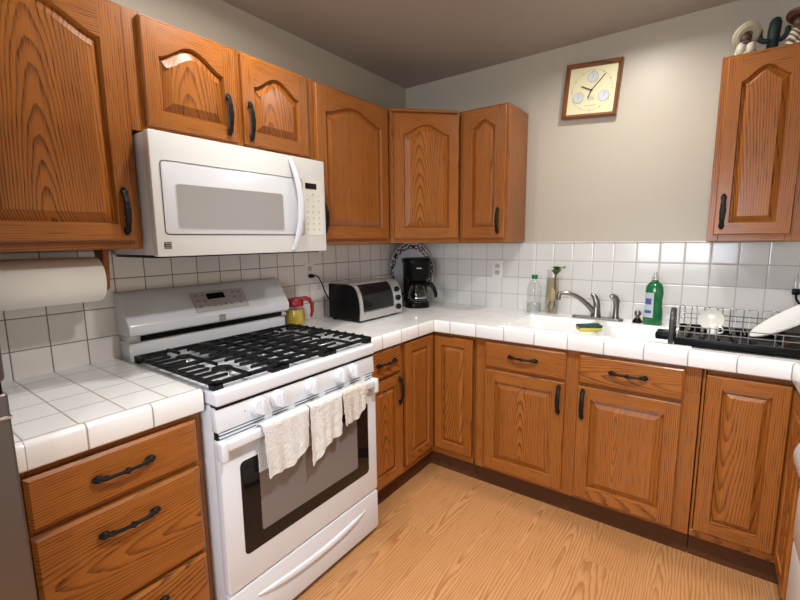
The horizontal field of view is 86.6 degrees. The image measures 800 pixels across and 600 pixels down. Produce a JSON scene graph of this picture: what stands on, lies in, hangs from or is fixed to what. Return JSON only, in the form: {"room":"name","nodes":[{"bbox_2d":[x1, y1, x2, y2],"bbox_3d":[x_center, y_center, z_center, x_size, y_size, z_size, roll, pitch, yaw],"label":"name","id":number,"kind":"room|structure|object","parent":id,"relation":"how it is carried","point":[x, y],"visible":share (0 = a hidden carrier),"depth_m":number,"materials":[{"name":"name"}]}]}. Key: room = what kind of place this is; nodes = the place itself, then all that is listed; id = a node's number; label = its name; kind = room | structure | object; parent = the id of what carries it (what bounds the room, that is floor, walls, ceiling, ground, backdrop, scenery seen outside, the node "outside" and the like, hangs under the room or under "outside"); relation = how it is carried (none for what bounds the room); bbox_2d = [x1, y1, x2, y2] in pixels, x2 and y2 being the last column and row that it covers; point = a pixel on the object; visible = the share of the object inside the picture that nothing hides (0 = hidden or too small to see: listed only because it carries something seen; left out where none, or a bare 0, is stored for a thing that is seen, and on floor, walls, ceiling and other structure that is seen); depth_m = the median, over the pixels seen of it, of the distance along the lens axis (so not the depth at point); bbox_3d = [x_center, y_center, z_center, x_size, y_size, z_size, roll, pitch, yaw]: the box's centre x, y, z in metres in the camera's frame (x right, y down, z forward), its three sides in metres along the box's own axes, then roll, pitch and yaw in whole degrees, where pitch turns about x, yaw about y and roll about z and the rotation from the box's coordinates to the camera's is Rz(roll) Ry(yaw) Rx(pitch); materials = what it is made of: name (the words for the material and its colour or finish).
{"room":"kitchen","nodes":[
{"label":"kitchen","id":0,"kind":"room"},
{"bbox_2d":[109,0,405,108],"bbox_3d":[-1.238,-0.060,1.560,0.100,2.443,4.450,5,10,36],"label":"wall","id":1,"kind":"structure","parent":0,"point":[218,21],"depth_m":2.12,"materials":[{"name":"paint"}]},
{"bbox_2d":[0,0,142,251],"bbox_3d":[-1.114,-0.534,1.281,0.353,0.763,0.455,5,10,36],"label":"upper cabinet","id":2,"kind":"object","parent":1,"relation":"attached to","point":[68,181],"visible":1,"depth_m":1.23,"materials":[{"name":"brown wood"}]},
{"bbox_2d":[94,249,109,289],"bbox_3d":[-1.123,-0.085,1.340,0.080,0.141,0.342,5,10,36],"label":"paper towel holder","id":3,"kind":"object","parent":2,"relation":"attached to","point":[102,255],"visible":0.33,"depth_m":1.45,"materials":[{"name":"brown wood"}]},
{"bbox_2d":[0,257,106,310],"bbox_3d":[-1.120,-0.056,1.348,0.151,0.151,0.280,5,10,36],"label":"paper towel roll","id":4,"kind":"object","parent":3,"relation":"hanging from","point":[24,283],"visible":1,"depth_m":1.31,"materials":[{"name":"white paper"}]},
{"bbox_2d":[0,243,404,382],"bbox_3d":[-0.662,-0.067,2.264,0.008,0.445,2.445,5,10,36],"label":"backsplash","id":5,"kind":"structure","parent":1,"relation":"attached to","point":[35,341],"depth_m":1.68,"materials":[{"name":"tile"}]},
{"bbox_2d":[120,5,311,159],"bbox_3d":[-0.751,-0.801,1.750,0.353,0.375,0.785,5,10,36],"label":"upper cabinet","id":6,"kind":"object","parent":1,"relation":"attached to","point":[180,81],"visible":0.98,"depth_m":1.57,"materials":[{"name":"brown wood"}]},
{"bbox_2d":[112,129,325,257],"bbox_3d":[-0.711,-0.399,1.779,0.423,0.413,0.765,5,10,36],"label":"microwave","id":7,"kind":"object","parent":1,"relation":"attached to","point":[198,197],"visible":0.99,"depth_m":1.57,"materials":[{"name":"white plastic"}]},
{"bbox_2d":[304,262,313,282],"bbox_3d":[-0.520,-0.159,2.436,0.008,0.116,0.070,5,10,36],"label":"wall outlet","id":8,"kind":"object","parent":1,"relation":"attached to","point":[308,266],"visible":0.89,"depth_m":2.43,"materials":[{"name":"white plastic"}]},
{"bbox_2d":[309,79,389,244],"bbox_3d":[-0.343,-0.692,2.328,0.353,0.763,0.593,5,10,36],"label":"upper cabinet","id":9,"kind":"object","parent":1,"relation":"attached to","point":[349,133],"visible":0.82,"depth_m":2.21,"materials":[{"name":"brown wood"}]},
{"bbox_2d":[388,108,460,242],"bbox_3d":[0.115,-0.756,2.731,0.610,0.767,0.600,5,10,36],"label":"upper cabinet","id":10,"kind":"object","parent":1,"relation":"attached to","point":[424,145],"visible":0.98,"depth_m":2.51,"materials":[{"name":"brown wood"}]},
{"bbox_2d":[222,0,737,88],"bbox_3d":[-0.092,-1.202,0.544,2.970,0.080,4.450,5,10,36],"label":"ceiling","id":11,"kind":"structure","parent":0,"point":[405,43],"depth_m":2.16,"materials":[{"name":"paint"}]},
{"bbox_2d":[293,463,781,599],"bbox_3d":[-0.065,1.295,0.900,2.970,0.080,4.450,5,10,36],"label":"floor","id":12,"kind":"structure","parent":0,"point":[444,534],"depth_m":1.83,"materials":[{"name":"laminate"}]},
{"bbox_2d":[0,348,37,599],"bbox_3d":[-1.292,0.404,0.798,0.732,1.700,0.736,5,10,36],"label":"refrigerator","id":13,"kind":"object","parent":12,"relation":"on","point":[17,580],"visible":1,"depth_m":0.87,"materials":[{"name":"grey metal"}]},
{"bbox_2d":[19,412,213,599],"bbox_3d":[-0.977,0.769,1.372,0.646,0.848,0.447,5,10,36],"label":"base cabinet","id":14,"kind":"object","parent":12,"relation":"on","point":[125,518],"visible":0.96,"depth_m":1.17,"materials":[{"name":"brown wood"}]},
{"bbox_2d":[1,359,203,473],"bbox_3d":[-0.991,0.314,1.313,0.627,0.069,0.448,5,10,36],"label":"countertop","id":15,"kind":"structure","parent":14,"relation":"on","point":[62,414],"depth_m":1.21,"materials":[{"name":"tile"}]},
{"bbox_2d":[113,278,378,599],"bbox_3d":[-0.593,0.536,1.815,0.714,1.177,0.774,5,10,36],"label":"gas stove","id":16,"kind":"object","parent":12,"relation":"on","point":[270,539],"visible":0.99,"depth_m":1.62,"materials":[{"name":"white metal"}]},
{"bbox_2d":[122,328,373,406],"bbox_3d":[-0.605,0.236,1.779,0.672,0.046,0.754,5,10,36],"label":"cooktop","id":17,"kind":"object","parent":16,"relation":"in","point":[252,387],"depth_m":1.55,"materials":[{"name":"white metal"}]},
{"bbox_2d":[256,405,308,478],"bbox_3d":[-0.397,0.488,1.477,0.052,0.192,0.196,5,10,36],"label":"kitchen towel","id":18,"kind":"object","parent":16,"relation":"hanging from","point":[285,440],"visible":1,"depth_m":1.45,"materials":[{"name":"white fabric"}]},
{"bbox_2d":[304,391,342,465],"bbox_3d":[-0.287,0.487,1.630,0.051,0.236,0.168,5,10,36],"label":"kitchen towel","id":19,"kind":"object","parent":16,"relation":"hanging from","point":[325,418],"visible":0.91,"depth_m":1.60,"materials":[{"name":"white fabric"}]},
{"bbox_2d":[337,381,367,425],"bbox_3d":[-0.192,0.423,1.752,0.052,0.146,0.151,5,10,36],"label":"kitchen towel","id":20,"kind":"object","parent":16,"relation":"hanging from","point":[354,402],"visible":0.89,"depth_m":1.74,"materials":[{"name":"white fabric"}]},
{"bbox_2d":[371,343,404,504],"bbox_3d":[-0.296,0.630,2.297,0.646,0.848,0.296,5,10,36],"label":"base cabinet","id":21,"kind":"object","parent":12,"relation":"on","point":[389,398],"visible":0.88,"depth_m":2.13,"materials":[{"name":"brown wood"}]},
{"bbox_2d":[396,332,476,489],"bbox_3d":[0.147,0.566,2.714,0.865,0.848,0.904,5,10,36],"label":"base cabinet","id":22,"kind":"object","parent":12,"relation":"on","point":[438,369],"visible":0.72,"depth_m":2.39,"materials":[{"name":"brown wood"}]},
{"bbox_2d":[475,337,702,551],"bbox_3d":[0.975,0.620,2.268,0.999,0.848,0.636,5,10,36],"label":"base cabinet","id":23,"kind":"object","parent":12,"relation":"on","point":[608,440],"visible":0.95,"depth_m":1.98,"materials":[{"name":"brown wood"}]},
{"bbox_2d":[687,369,799,599],"bbox_3d":[1.671,0.704,1.628,0.882,0.848,0.880,5,10,36],"label":"base cabinet","id":24,"kind":"object","parent":12,"relation":"on","point":[746,481],"visible":0.97,"depth_m":1.65,"materials":[{"name":"brown wood"}]},
{"bbox_2d":[285,300,799,393],"bbox_3d":[0.719,0.219,1.844,2.756,0.069,1.541,5,10,36],"label":"countertop","id":25,"kind":"structure","parent":24,"relation":"on","point":[386,331],"depth_m":2.07,"materials":[{"name":"tile"}]},
{"bbox_2d":[286,296,313,324],"bbox_3d":[-0.548,0.056,2.314,0.104,0.155,0.161,5,10,36],"label":"honey jar","id":26,"kind":"object","parent":25,"relation":"on","point":[293,315],"visible":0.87,"depth_m":2.26,"materials":[{"name":"yellow glass"}]},
{"bbox_2d":[309,274,401,322],"bbox_3d":[-0.249,-0.032,2.521,0.350,0.262,0.450,5,10,36],"label":"toaster oven","id":27,"kind":"object","parent":25,"relation":"on","point":[359,300],"visible":1,"depth_m":2.42,"materials":[{"name":"black plastic"}]},
{"bbox_2d":[389,243,433,299],"bbox_3d":[0.084,-0.200,3.053,0.326,0.432,0.038,-2,8,-9],"label":"oval platter","id":28,"kind":"object","parent":25,"relation":"on","point":[405,250],"visible":0.55,"depth_m":3.04,"materials":[{"name":"ceramic"}]},
{"bbox_2d":[402,257,430,308],"bbox_3d":[0.112,-0.120,2.870,0.196,0.332,0.186,-2,8,-9],"label":"coffee maker","id":29,"kind":"object","parent":25,"relation":"on","point":[415,269],"visible":1,"depth_m":2.81,"materials":[{"name":"black plastic"}]},
{"bbox_2d":[408,282,437,299],"bbox_3d":[0.147,-0.060,2.861,0.191,0.132,0.138,-2,8,-9],"label":"coffee carafe","id":30,"kind":"object","parent":29,"relation":"on","point":[430,284],"visible":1,"depth_m":2.81,"materials":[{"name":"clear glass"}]},
{"bbox_2d":[556,291,622,321],"bbox_3d":[1.054,0.026,2.364,0.343,0.152,0.095,3,9,25],"label":"faucet","id":31,"kind":"object","parent":25,"relation":"on","point":[595,309],"visible":1,"depth_m":2.34,"materials":[{"name":"silver metal"}]},
{"bbox_2d":[499,311,691,348],"bbox_3d":[1.002,0.223,2.187,0.831,0.187,0.506,5,10,36],"label":"sink","id":32,"kind":"object","parent":25,"relation":"in","point":[625,330],"visible":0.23,"depth_m":2.23,"materials":[{"name":"white ceramic"}]},
{"bbox_2d":[507,314,593,332],"bbox_3d":[0.809,0.213,2.276,0.358,0.187,0.371,5,10,36],"label":"basin","id":33,"kind":"object","parent":32,"relation":"in","point":[534,321],"depth_m":2.41,"materials":[{"name":"white ceramic"}]},
{"bbox_2d":[576,323,602,331],"bbox_3d":[0.918,0.132,2.064,0.106,0.030,0.070,0,8,7],"label":"sponge","id":34,"kind":"object","parent":32,"relation":"on","point":[585,326],"visible":1,"depth_m":2.04,"materials":[{"name":"yellow"}]},
{"bbox_2d":[592,322,678,343],"bbox_3d":[1.144,0.244,2.034,0.359,0.187,0.371,5,10,36],"label":"basin","id":35,"kind":"object","parent":32,"relation":"in","point":[621,330],"depth_m":2.19,"materials":[{"name":"white ceramic"}]},
{"bbox_2d":[632,310,641,322],"bbox_3d":[1.254,0.086,2.240,0.048,0.065,0.048,5,10,36],"label":"air gap","id":36,"kind":"object","parent":32,"relation":"on","point":[637,313],"visible":0.99,"depth_m":2.23,"materials":[{"name":"silver metal"}]},
{"bbox_2d":[642,280,663,324],"bbox_3d":[1.298,-0.009,2.170,0.088,0.270,0.055,5,10,36],"label":"dish soap bottle","id":37,"kind":"object","parent":32,"relation":"on","point":[653,312],"visible":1,"depth_m":2.15,"materials":[{"name":"green plastic"}]},
{"bbox_2d":[645,298,650,304],"bbox_3d":[1.269,0.007,2.170,0.004,0.030,0.032,-5,9,-27],"label":"print","id":38,"kind":"object","parent":37,"relation":"on","point":[647,300],"depth_m":2.17,"materials":[{"name":"blue paper"}]},
{"bbox_2d":[655,305,799,357],"bbox_3d":[1.439,0.108,1.781,0.605,0.145,0.374,5,10,36],"label":"dish rack","id":39,"kind":"object","parent":25,"relation":"on","point":[732,338],"visible":0.87,"depth_m":1.77,"materials":[{"name":"black plastic"}]},
{"bbox_2d":[698,309,723,327],"bbox_3d":[1.349,0.084,1.840,0.091,0.088,0.030,5,10,36],"label":"saucer","id":40,"kind":"object","parent":39,"relation":"in","point":[709,316],"visible":0.85,"depth_m":1.84,"materials":[{"name":"beige ceramic"}]},
{"bbox_2d":[707,324,723,333],"bbox_3d":[1.334,0.124,1.795,0.058,0.042,0.040,5,10,36],"label":"mug","id":41,"kind":"object","parent":39,"relation":"in","point":[716,326],"visible":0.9,"depth_m":1.78,"materials":[{"name":"white ceramic"}]},
{"bbox_2d":[674,323,799,357],"bbox_3d":[1.470,0.165,1.769,0.532,0.034,0.370,5,10,36],"label":"tray","id":42,"kind":"object","parent":39,"relation":"on","point":[757,346],"depth_m":1.74,"materials":[{"name":"black plastic"}]},
{"bbox_2d":[750,304,799,336],"bbox_3d":[1.562,0.061,1.677,0.268,0.198,0.208,5,10,36],"label":"serving platter","id":43,"kind":"object","parent":39,"relation":"in","point":[788,319],"visible":0.94,"depth_m":1.74,"materials":[{"name":"white ceramic"}]},
{"bbox_2d":[774,326,799,349],"bbox_3d":[1.555,0.134,1.615,0.193,0.115,0.193,5,10,36],"label":"lid","id":44,"kind":"object","parent":39,"relation":"in","point":[795,331],"visible":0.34,"depth_m":1.64,"materials":[{"name":"black"}]},
{"bbox_3d":[0.906,-0.048,2.526,0.078,0.268,0.070,5,10,36],"label":"glass vase","id":45,"kind":"object","parent":25,"relation":"on","visible":0},
{"bbox_2d":[547,266,564,311],"bbox_3d":[0.915,-0.060,2.494,0.096,0.280,0.056,5,10,36],"label":"plant cutting","id":46,"kind":"object","parent":45,"relation":"in","point":[555,270],"visible":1,"depth_m":2.50,"materials":[{"name":"green plant"}]},
{"bbox_2d":[785,443,799,599],"bbox_3d":[1.329,0.804,0.965,0.626,0.845,0.595,5,10,36],"label":"dishwasher","id":47,"kind":"object","parent":12,"relation":"on","point":[793,586],"visible":1,"depth_m":1.32,"materials":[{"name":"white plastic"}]},
{"bbox_2d":[406,0,799,487],"bbox_3d":[1.202,-0.215,2.460,2.770,2.443,0.100,5,10,36],"label":"wall","id":48,"kind":"structure","parent":0,"point":[643,172],"depth_m":2.28,"materials":[{"name":"paint"}]},
{"bbox_2d":[460,102,527,241],"bbox_3d":[0.556,-0.736,2.567,0.300,0.763,0.345,5,10,36],"label":"upper cabinet","id":49,"kind":"object","parent":48,"relation":"attached to","point":[493,160],"visible":1,"depth_m":2.46,"materials":[{"name":"brown wood"}]},
{"bbox_2d":[492,260,502,277],"bbox_3d":[0.642,-0.203,2.798,0.070,0.116,0.008,5,10,36],"label":"wall outlet","id":50,"kind":"object","parent":48,"relation":"attached to","point":[497,266],"visible":1,"depth_m":2.79,"materials":[{"name":"white plastic"}]},
{"bbox_2d":[561,56,624,120],"bbox_3d":[1.054,-1.156,2.337,0.307,0.307,0.041,5,10,36],"label":"wall clock","id":51,"kind":"object","parent":48,"relation":"attached to","point":[592,89],"visible":1,"depth_m":2.33,"materials":[{"name":"brown wood"}]},
{"bbox_2d":[566,63,618,114],"bbox_3d":[1.059,-1.157,2.344,0.266,0.266,0.008,5,10,36],"label":"clock face","id":52,"kind":"object","parent":51,"relation":"on","point":[591,88],"depth_m":2.33,"materials":[{"name":"white paper"}]},
{"bbox_2d":[419,241,799,328],"bbox_3d":[1.174,-0.110,2.428,2.762,0.445,0.011,5,10,36],"label":"backsplash","id":53,"kind":"structure","parent":48,"relation":"attached to","point":[753,276],"depth_m":2.36,"materials":[{"name":"tile"}]},
{"bbox_2d":[706,42,799,240],"bbox_3d":[1.561,-0.643,1.841,0.320,0.763,0.345,5,10,36],"label":"upper cabinet","id":54,"kind":"object","parent":48,"relation":"attached to","point":[755,193],"visible":1,"depth_m":1.74,"materials":[{"name":"brown wood"}]},
{"bbox_2d":[732,20,761,54],"bbox_3d":[1.475,-1.097,1.809,0.098,0.147,0.079,5,10,36],"label":"figurine","id":55,"kind":"object","parent":54,"relation":"on","point":[744,38],"visible":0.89,"depth_m":1.79,"materials":[{"name":"beige ceramic"}]},
{"bbox_2d":[757,16,791,48],"bbox_3d":[1.595,-1.115,1.816,0.117,0.176,0.052,5,10,36],"label":"cactus figurine","id":56,"kind":"object","parent":54,"relation":"on","point":[773,39],"visible":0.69,"depth_m":1.80,"materials":[{"name":"green ceramic"}]},
{"bbox_2d":[785,7,799,44],"bbox_3d":[1.613,-1.085,1.696,0.115,0.152,0.117,5,10,36],"label":"figurine","id":57,"kind":"object","parent":54,"relation":"on","point":[793,16],"visible":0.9,"depth_m":1.69,"materials":[{"name":"brown ceramic"}]},
{"bbox_2d":[791,277,799,303],"bbox_3d":[1.835,-0.025,1.929,0.082,0.152,0.032,5,10,36],"label":"wall outlet","id":58,"kind":"object","parent":48,"relation":"attached to","point":[796,291],"visible":1,"depth_m":1.94,"materials":[{"name":"plastic"}]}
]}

